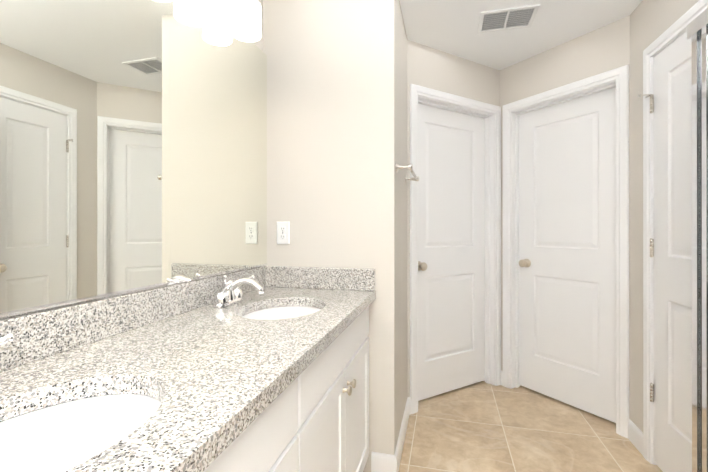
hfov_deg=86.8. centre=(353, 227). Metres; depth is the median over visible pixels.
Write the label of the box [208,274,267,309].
faucet
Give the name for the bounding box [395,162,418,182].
towel rail
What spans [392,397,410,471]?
baseboard
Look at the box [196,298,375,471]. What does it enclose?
bathroom vanity
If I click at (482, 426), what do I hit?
floor
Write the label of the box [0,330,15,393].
faucet
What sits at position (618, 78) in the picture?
door frame
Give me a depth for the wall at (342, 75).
1.91 m
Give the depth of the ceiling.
2.27 m
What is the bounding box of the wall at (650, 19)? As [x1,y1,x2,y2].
[619,0,698,431]
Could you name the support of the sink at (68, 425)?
in the countertop
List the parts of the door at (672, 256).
door hinges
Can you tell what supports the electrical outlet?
attached to the wall at (342, 75)
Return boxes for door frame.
[410,65,628,437]
[643,0,707,464]
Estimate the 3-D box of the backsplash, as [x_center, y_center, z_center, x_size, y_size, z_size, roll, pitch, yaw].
[-0.178,0.253,1.895,0.577,0.107,0.030,0,0,14]
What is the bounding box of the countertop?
[0,286,375,471]
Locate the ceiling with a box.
[399,0,642,69]
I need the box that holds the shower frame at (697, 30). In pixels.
[687,8,707,471]
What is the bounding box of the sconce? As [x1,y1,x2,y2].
[207,0,260,41]
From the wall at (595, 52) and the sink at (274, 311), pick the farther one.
the wall at (595, 52)
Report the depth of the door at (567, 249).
2.53 m
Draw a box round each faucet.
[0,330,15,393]
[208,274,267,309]
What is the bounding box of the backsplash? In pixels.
[264,266,374,289]
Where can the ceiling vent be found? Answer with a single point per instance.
(535, 7)
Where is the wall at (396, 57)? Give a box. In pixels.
[375,0,418,454]
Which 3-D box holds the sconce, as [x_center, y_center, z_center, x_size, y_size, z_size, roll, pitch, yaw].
[-0.645,-0.977,1.061,0.179,0.255,1.470,0,0,14]
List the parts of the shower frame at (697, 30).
glass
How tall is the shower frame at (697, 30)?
1.985 m
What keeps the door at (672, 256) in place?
in the wall at (650, 19)
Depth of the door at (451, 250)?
2.75 m
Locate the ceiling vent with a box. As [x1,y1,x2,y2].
[477,4,539,33]
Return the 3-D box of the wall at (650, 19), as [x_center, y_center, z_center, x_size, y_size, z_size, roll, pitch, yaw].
[1.130,-0.011,0.121,0.156,2.440,4.418,0,0,14]
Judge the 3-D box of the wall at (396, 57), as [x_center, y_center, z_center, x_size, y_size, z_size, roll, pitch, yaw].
[0.282,-0.008,2.194,0.114,2.440,0.768,0,0,14]
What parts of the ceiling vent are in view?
dark air vent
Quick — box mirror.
[0,0,266,317]
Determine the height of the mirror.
1.110 m
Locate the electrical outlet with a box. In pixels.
[277,222,289,243]
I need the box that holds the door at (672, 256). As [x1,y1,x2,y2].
[638,31,691,471]
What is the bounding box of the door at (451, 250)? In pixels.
[418,104,484,400]
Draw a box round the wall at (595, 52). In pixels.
[419,20,618,370]
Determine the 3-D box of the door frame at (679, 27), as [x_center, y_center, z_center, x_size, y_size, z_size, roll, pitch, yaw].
[1.516,0.134,1.644,0.133,2.154,0.675,0,0,14]
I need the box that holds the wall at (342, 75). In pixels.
[263,0,374,471]
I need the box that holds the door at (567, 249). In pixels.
[519,87,615,422]
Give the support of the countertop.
on the bathroom vanity
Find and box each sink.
[0,378,195,471]
[228,302,331,321]
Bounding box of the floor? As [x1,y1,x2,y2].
[398,381,662,471]
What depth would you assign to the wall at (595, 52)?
2.61 m

